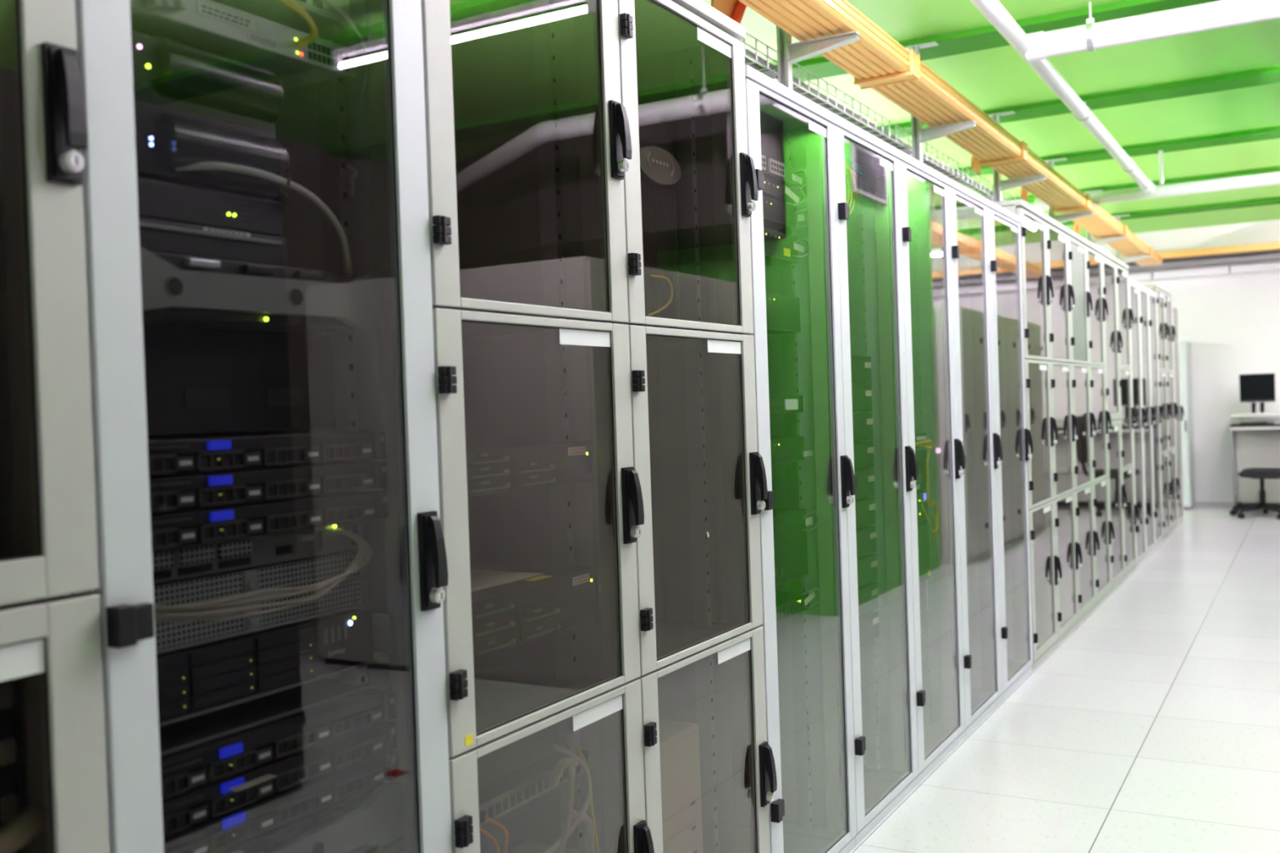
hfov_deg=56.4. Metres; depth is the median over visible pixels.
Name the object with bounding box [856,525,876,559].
storage shelf
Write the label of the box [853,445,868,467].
grille
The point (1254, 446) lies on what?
computer desk
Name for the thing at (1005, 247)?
tall cabinet
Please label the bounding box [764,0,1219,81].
ceiling beam
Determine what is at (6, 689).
tray
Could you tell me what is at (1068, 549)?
tall cabinet
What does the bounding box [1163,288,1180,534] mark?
tall cabinet
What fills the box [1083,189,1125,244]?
strut
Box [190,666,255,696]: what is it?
tray
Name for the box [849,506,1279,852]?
floor
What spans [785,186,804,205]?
flag
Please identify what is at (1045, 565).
tall cabinet
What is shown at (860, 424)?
grille
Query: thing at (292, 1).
cable
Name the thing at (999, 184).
strut
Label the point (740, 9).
conduit
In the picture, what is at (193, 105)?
server
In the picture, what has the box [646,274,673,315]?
cable
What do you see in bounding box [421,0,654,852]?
tall cabinet
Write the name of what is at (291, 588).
cable
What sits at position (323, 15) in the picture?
bay
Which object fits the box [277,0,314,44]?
cable
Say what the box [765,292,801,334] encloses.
switch
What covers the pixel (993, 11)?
pipe
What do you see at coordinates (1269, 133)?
trim
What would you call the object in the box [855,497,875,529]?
storage shelf
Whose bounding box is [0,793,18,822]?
tray
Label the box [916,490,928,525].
switch
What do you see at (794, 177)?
flag
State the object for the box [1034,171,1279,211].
pipe
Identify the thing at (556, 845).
cable
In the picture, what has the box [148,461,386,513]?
server
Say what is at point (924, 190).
tall cabinet
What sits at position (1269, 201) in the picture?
trim
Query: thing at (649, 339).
shelf
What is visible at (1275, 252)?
cable
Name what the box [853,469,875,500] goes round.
storage shelf
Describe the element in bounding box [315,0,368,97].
cable
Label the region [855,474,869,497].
grille
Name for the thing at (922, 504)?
cable
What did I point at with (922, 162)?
cable
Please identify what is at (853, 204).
coiled cable
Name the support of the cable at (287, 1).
attached to the switch at (208, 25)
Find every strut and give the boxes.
[760,25,860,89]
[899,41,976,162]
[983,111,1046,202]
[1044,157,1093,222]
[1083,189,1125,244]
[1112,214,1150,262]
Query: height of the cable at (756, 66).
0.030 m
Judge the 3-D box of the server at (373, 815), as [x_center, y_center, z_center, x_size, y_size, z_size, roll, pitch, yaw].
[-0.748,0.606,1.786,0.602,0.084,0.483,-1,1,30]
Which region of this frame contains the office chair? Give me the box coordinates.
[1229,467,1279,519]
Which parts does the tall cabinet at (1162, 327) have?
door, pane, pane, door, pane, door, handle, handle, handle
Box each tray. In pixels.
[0,682,13,710]
[0,737,16,766]
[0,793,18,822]
[155,655,187,675]
[156,669,188,690]
[157,684,189,705]
[158,698,189,719]
[188,639,254,666]
[189,653,254,681]
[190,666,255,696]
[191,680,256,710]
[255,625,313,650]
[255,638,314,664]
[256,650,315,677]
[257,663,315,691]
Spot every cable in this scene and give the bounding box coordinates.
[0,804,45,852]
[154,528,368,611]
[154,528,369,613]
[154,528,373,609]
[154,529,361,622]
[154,529,365,617]
[154,529,365,620]
[175,161,351,274]
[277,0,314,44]
[284,0,315,45]
[289,0,318,45]
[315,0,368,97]
[479,827,499,852]
[483,815,508,852]
[542,743,591,852]
[548,757,577,786]
[556,733,574,852]
[561,733,576,852]
[571,808,595,852]
[575,741,599,852]
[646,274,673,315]
[744,56,993,199]
[745,48,1005,200]
[844,155,863,169]
[844,157,863,173]
[844,159,863,177]
[844,160,856,199]
[844,168,852,208]
[844,174,849,203]
[847,168,854,215]
[915,440,933,449]
[915,443,934,506]
[920,503,939,532]
[922,162,973,191]
[923,499,937,539]
[928,501,938,542]
[1124,250,1279,264]
[1127,252,1278,265]
[1128,252,1279,266]
[1133,257,1275,270]
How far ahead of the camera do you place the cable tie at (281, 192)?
1.68 m
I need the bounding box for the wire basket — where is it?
[738,31,1017,200]
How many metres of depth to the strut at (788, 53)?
4.32 m
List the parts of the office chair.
leg, leg, seat, seat plate, leg, leg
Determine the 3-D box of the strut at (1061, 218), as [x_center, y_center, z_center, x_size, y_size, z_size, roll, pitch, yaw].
[2.966,-1.658,8.698,0.630,0.560,0.100,-1,1,30]
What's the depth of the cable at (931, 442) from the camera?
4.37 m
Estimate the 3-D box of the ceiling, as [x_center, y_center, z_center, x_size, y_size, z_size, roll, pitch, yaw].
[1.653,-1.947,6.303,9.500,0.120,16.300,-1,1,30]
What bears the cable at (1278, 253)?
on the ladder
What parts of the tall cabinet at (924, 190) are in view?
mounting rail, handle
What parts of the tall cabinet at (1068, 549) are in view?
door, door, door, handle, handle, handle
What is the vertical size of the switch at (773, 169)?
0.054 m
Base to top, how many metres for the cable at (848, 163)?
0.040 m
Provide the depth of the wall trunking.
12.93 m
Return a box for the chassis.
[772,508,808,586]
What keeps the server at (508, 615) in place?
in the tall cabinet at (528, 137)
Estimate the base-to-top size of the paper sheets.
0.002 m
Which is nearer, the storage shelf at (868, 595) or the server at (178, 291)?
the server at (178, 291)
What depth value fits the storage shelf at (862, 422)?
3.89 m
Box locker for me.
[1178,340,1195,510]
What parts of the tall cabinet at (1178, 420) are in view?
handle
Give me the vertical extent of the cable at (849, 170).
0.107 m
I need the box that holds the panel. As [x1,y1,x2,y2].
[478,750,588,827]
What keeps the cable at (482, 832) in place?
attached to the panel
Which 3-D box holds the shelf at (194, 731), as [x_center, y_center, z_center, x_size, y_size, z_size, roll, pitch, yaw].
[-0.706,0.415,1.755,0.412,0.005,0.483,-1,1,30]
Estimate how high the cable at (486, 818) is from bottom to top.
0.134 m
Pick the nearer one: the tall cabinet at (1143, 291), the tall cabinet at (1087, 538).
the tall cabinet at (1087, 538)
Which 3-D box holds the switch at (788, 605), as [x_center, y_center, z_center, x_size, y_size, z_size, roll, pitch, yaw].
[0.374,0.512,3.251,0.198,0.045,0.466,-1,1,30]
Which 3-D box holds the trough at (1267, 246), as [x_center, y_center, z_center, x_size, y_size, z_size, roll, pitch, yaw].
[5.857,-1.849,12.748,6.400,0.070,0.150,-1,1,30]
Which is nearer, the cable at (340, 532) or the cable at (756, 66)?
the cable at (340, 532)
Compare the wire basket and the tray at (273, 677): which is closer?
the tray at (273, 677)
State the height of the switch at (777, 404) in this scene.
0.048 m
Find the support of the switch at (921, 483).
in the tall cabinet at (924, 190)
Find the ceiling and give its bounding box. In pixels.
[702,0,1279,238]
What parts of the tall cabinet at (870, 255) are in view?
mounting rail, handle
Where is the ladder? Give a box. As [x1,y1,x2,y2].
[1125,254,1279,271]
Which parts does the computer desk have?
panel, foot rail, panel, panel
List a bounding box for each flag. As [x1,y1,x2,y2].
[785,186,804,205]
[790,169,806,189]
[792,238,808,257]
[794,208,807,227]
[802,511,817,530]
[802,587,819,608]
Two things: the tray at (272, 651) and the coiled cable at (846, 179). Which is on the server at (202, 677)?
the tray at (272, 651)
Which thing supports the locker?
on the floor
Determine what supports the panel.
in the tall cabinet at (528, 137)
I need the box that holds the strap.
[803,449,813,457]
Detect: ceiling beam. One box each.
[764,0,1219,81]
[871,66,1279,139]
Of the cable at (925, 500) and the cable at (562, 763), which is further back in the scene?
the cable at (925, 500)
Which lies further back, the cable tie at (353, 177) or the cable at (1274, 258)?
the cable at (1274, 258)
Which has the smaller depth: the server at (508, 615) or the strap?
the server at (508, 615)
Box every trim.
[951,126,1279,177]
[1004,166,1279,203]
[1060,196,1279,225]
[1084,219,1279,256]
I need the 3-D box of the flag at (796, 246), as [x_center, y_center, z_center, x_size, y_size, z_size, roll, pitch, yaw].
[0.458,-0.511,3.419,0.018,0.056,0.090,-1,1,40]
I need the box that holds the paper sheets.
[470,569,542,591]
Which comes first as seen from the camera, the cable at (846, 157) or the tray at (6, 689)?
the tray at (6, 689)
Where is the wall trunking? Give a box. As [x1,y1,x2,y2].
[1128,261,1279,281]
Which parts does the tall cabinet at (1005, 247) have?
handle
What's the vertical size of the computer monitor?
0.434 m
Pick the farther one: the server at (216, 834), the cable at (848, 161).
the cable at (848, 161)
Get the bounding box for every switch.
[129,0,356,90]
[760,153,796,185]
[762,176,796,203]
[762,195,797,231]
[763,227,799,266]
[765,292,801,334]
[768,395,804,413]
[770,435,805,465]
[775,591,809,623]
[914,433,926,448]
[915,448,926,462]
[915,461,926,491]
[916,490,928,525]
[917,523,929,555]
[918,551,930,582]
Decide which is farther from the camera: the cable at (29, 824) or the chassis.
the chassis
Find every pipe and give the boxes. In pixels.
[969,0,1164,194]
[1025,0,1279,62]
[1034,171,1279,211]
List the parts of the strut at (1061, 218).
post, ceiling plate, cantilever arm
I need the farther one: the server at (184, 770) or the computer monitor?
the computer monitor
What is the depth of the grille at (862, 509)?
3.87 m
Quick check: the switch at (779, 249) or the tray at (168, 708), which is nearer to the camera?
the tray at (168, 708)
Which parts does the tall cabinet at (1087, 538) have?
pane, door, door, door, pane, pane, handle, handle, handle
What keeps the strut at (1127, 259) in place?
hanging from the ceiling
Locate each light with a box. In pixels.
[137,44,142,48]
[146,63,151,68]
[347,620,352,626]
[936,448,941,453]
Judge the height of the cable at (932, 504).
0.240 m
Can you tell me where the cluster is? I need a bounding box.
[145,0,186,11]
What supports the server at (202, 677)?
in the tall cabinet at (384, 380)
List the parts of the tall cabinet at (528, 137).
door, door, door, mounting rail, handle, handle, handle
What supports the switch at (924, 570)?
in the tall cabinet at (924, 190)
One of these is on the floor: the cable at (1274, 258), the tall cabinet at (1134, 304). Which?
the tall cabinet at (1134, 304)
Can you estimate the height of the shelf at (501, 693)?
0.006 m
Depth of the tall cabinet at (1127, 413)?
8.51 m
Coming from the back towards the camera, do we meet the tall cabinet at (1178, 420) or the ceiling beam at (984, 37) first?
the tall cabinet at (1178, 420)
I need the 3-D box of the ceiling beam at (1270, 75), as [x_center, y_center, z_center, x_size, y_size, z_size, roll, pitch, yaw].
[2.228,-1.912,7.307,9.500,0.040,0.270,-1,1,30]
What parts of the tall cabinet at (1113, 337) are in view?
pane, door, pane, door, handle, handle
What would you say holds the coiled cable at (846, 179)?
hanging from the cable
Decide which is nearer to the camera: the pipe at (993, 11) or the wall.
the pipe at (993, 11)
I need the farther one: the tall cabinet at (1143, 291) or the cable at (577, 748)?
the tall cabinet at (1143, 291)
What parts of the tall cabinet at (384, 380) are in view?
drawer, blank panel, perforated plate, perforated panel, mounting rail, handle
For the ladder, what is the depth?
12.68 m
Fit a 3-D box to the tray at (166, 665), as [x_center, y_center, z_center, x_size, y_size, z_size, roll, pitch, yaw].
[-0.617,0.308,1.509,0.005,0.017,0.106,-1,1,30]
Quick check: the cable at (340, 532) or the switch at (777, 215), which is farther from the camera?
the switch at (777, 215)
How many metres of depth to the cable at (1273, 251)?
12.66 m
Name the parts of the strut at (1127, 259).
post, ceiling plate, cantilever arm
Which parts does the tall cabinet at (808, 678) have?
mounting rail, handle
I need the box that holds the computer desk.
[1229,413,1279,512]
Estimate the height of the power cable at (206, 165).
0.168 m
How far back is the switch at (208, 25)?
1.68 m
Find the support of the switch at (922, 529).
in the tall cabinet at (924, 190)
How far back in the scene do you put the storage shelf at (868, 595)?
3.90 m
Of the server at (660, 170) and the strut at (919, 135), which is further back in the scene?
the strut at (919, 135)
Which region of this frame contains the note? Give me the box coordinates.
[524,575,551,581]
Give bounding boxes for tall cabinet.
[0,0,109,852]
[75,0,452,852]
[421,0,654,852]
[617,0,777,852]
[744,65,857,852]
[833,114,918,845]
[898,151,965,784]
[947,178,1003,737]
[987,200,1033,700]
[994,199,1062,670]
[1043,214,1082,645]
[1065,228,1099,625]
[1084,240,1115,608]
[1099,249,1127,592]
[1113,258,1139,579]
[1128,278,1146,568]
[1138,284,1155,558]
[1140,283,1173,542]
[1147,288,1163,549]
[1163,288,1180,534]
[1171,302,1184,527]
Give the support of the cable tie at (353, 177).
attached to the tall cabinet at (384, 380)
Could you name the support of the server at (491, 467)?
in the tall cabinet at (528, 137)
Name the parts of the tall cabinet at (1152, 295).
pane, handle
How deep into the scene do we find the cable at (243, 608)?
1.57 m
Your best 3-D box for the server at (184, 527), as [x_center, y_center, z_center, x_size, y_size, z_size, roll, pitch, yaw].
[-0.777,0.135,1.786,0.621,0.044,0.483,-1,1,30]
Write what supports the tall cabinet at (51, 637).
on the floor
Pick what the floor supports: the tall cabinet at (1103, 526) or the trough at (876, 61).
the tall cabinet at (1103, 526)
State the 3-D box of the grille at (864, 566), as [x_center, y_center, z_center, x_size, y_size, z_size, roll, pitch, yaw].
[0.664,0.479,3.759,0.001,0.064,0.403,-1,1,30]
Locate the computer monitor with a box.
[1238,372,1276,414]
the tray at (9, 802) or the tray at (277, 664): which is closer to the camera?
the tray at (9, 802)
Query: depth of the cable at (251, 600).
1.58 m
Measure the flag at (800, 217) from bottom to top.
0.056 m
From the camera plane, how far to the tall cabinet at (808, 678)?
3.44 m
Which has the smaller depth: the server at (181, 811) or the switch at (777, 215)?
the server at (181, 811)
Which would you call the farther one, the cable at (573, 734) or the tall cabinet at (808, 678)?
the tall cabinet at (808, 678)
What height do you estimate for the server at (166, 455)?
0.044 m
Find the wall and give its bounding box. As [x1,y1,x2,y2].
[1128,249,1279,502]
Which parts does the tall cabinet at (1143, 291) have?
pane, handle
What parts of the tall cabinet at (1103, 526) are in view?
pane, door, pane, door, door, pane, handle, handle, handle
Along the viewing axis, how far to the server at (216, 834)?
1.65 m
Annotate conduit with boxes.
[731,0,746,23]
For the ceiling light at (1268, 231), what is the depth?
12.72 m
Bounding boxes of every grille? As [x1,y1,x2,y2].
[852,417,867,438]
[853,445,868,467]
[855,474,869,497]
[855,502,870,526]
[856,532,871,555]
[857,560,871,586]
[857,588,872,615]
[858,617,873,644]
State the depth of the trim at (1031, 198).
9.74 m
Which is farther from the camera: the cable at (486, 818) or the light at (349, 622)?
the cable at (486, 818)
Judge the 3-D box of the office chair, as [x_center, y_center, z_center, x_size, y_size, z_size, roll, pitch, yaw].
[6.262,0.372,11.921,0.694,1.060,0.596,-1,1,30]
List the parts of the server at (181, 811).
note strip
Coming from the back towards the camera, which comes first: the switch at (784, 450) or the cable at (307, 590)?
the switch at (784, 450)
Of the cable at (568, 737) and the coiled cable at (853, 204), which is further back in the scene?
the coiled cable at (853, 204)
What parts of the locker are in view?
door panel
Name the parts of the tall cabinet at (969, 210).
mounting rail, handle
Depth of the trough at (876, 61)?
5.26 m
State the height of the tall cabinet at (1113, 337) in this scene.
2.215 m
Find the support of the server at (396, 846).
in the tall cabinet at (384, 380)
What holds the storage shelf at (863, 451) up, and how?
in the tall cabinet at (870, 255)
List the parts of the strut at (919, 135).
post, ceiling plate, cantilever arm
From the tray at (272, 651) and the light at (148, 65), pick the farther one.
the tray at (272, 651)
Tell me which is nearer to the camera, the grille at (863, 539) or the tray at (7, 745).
the tray at (7, 745)
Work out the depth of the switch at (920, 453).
4.45 m
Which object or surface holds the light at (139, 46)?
attached to the server at (193, 105)
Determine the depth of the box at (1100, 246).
8.33 m
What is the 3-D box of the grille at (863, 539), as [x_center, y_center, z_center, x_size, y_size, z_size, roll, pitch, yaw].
[0.661,0.385,3.757,0.001,0.064,0.403,-1,1,30]
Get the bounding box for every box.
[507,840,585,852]
[1093,243,1110,253]
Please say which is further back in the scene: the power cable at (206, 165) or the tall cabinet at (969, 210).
the tall cabinet at (969, 210)
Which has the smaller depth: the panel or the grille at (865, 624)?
the panel
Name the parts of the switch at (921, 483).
knob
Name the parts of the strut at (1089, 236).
post, ceiling plate, cantilever arm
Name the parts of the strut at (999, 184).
post, ceiling plate, cantilever arm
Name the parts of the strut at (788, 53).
post, cantilever arm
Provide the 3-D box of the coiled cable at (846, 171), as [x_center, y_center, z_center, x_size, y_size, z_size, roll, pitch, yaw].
[0.624,-0.731,3.672,0.006,0.166,0.166,-1,1,30]
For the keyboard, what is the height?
0.023 m
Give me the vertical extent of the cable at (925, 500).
0.154 m
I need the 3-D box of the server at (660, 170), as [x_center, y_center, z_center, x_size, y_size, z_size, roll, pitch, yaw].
[-0.210,-0.463,2.791,0.465,0.512,0.465,-1,1,30]
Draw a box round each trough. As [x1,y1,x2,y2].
[711,0,1163,266]
[1114,241,1279,262]
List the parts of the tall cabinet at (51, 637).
door, door, handle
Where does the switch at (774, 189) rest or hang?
in the tall cabinet at (808, 678)
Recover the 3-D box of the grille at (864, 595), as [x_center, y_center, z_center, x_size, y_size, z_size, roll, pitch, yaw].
[0.667,0.574,3.760,0.001,0.064,0.403,-1,1,30]
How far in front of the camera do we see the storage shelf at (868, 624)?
3.90 m
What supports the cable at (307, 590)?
in the tall cabinet at (384, 380)
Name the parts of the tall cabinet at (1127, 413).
pane, door, door, pane, pane, door, handle, handle, handle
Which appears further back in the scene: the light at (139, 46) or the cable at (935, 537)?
the cable at (935, 537)
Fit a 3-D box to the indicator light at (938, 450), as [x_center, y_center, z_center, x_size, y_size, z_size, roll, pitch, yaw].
[1.121,0.090,4.478,0.013,0.020,0.020,-1,1,30]
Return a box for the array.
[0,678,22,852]
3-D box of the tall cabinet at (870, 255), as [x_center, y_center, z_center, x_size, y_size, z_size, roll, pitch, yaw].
[0.394,0.161,3.924,0.882,2.125,0.609,-1,1,30]
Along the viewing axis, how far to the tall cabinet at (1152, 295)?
10.00 m
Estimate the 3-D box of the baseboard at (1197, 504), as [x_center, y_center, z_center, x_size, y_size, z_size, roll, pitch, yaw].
[5.792,0.870,13.421,9.500,0.050,0.012,-1,1,30]
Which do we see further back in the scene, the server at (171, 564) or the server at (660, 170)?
the server at (660, 170)
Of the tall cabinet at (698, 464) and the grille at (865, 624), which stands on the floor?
the tall cabinet at (698, 464)
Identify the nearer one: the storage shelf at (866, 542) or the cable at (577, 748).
the cable at (577, 748)
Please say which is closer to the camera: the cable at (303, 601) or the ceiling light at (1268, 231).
the cable at (303, 601)
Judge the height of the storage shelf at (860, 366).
0.088 m
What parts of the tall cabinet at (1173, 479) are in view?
pane, door, pane, door, pane, door, handle, handle, handle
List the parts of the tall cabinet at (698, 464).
door, door, mounting rail, door, handle, handle, handle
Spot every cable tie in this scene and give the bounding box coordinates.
[278,174,290,197]
[346,164,358,195]
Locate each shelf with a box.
[159,676,378,756]
[461,321,552,337]
[473,663,604,732]
[645,335,689,342]
[655,618,733,657]
[850,355,871,383]
[851,384,872,412]
[852,412,873,441]
[853,440,874,471]
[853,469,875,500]
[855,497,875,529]
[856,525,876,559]
[857,554,877,588]
[857,582,878,617]
[858,610,879,647]
[1229,413,1279,417]
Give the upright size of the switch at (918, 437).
0.050 m
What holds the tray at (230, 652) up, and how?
on the server at (202, 677)
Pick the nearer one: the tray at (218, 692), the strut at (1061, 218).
the tray at (218, 692)
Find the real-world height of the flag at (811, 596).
0.056 m
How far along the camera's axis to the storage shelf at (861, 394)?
3.89 m
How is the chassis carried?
in the tall cabinet at (808, 678)
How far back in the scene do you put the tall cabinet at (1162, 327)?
10.51 m
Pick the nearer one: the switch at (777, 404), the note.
the note
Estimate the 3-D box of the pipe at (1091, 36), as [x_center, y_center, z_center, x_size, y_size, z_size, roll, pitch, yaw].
[3.132,-1.716,4.309,3.331,0.380,0.504,-2,1,19]
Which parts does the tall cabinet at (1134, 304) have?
pane, handle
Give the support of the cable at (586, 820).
in the tall cabinet at (528, 137)
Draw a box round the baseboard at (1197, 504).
[1193,502,1279,506]
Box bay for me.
[212,0,350,34]
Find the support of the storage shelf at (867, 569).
in the tall cabinet at (870, 255)
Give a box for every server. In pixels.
[130,28,288,199]
[136,177,282,236]
[139,245,384,333]
[146,431,386,475]
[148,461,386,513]
[150,490,388,551]
[151,520,364,583]
[155,608,392,726]
[160,688,395,799]
[161,720,396,837]
[163,750,398,852]
[217,780,403,852]
[351,839,403,852]
[465,440,592,496]
[470,561,596,658]
[628,111,681,328]
[658,719,702,852]
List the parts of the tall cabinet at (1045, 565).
door, door, door, handle, handle, handle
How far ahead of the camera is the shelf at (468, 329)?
2.36 m
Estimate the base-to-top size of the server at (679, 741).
0.485 m
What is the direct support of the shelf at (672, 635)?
attached to the tall cabinet at (698, 464)
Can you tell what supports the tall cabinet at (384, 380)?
on the floor
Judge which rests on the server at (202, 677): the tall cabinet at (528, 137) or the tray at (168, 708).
the tray at (168, 708)
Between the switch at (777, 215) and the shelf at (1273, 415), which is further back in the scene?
the shelf at (1273, 415)
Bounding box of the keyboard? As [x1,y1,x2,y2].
[1239,421,1267,424]
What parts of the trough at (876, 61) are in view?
drop spout, drop spout, drop spout, drop spout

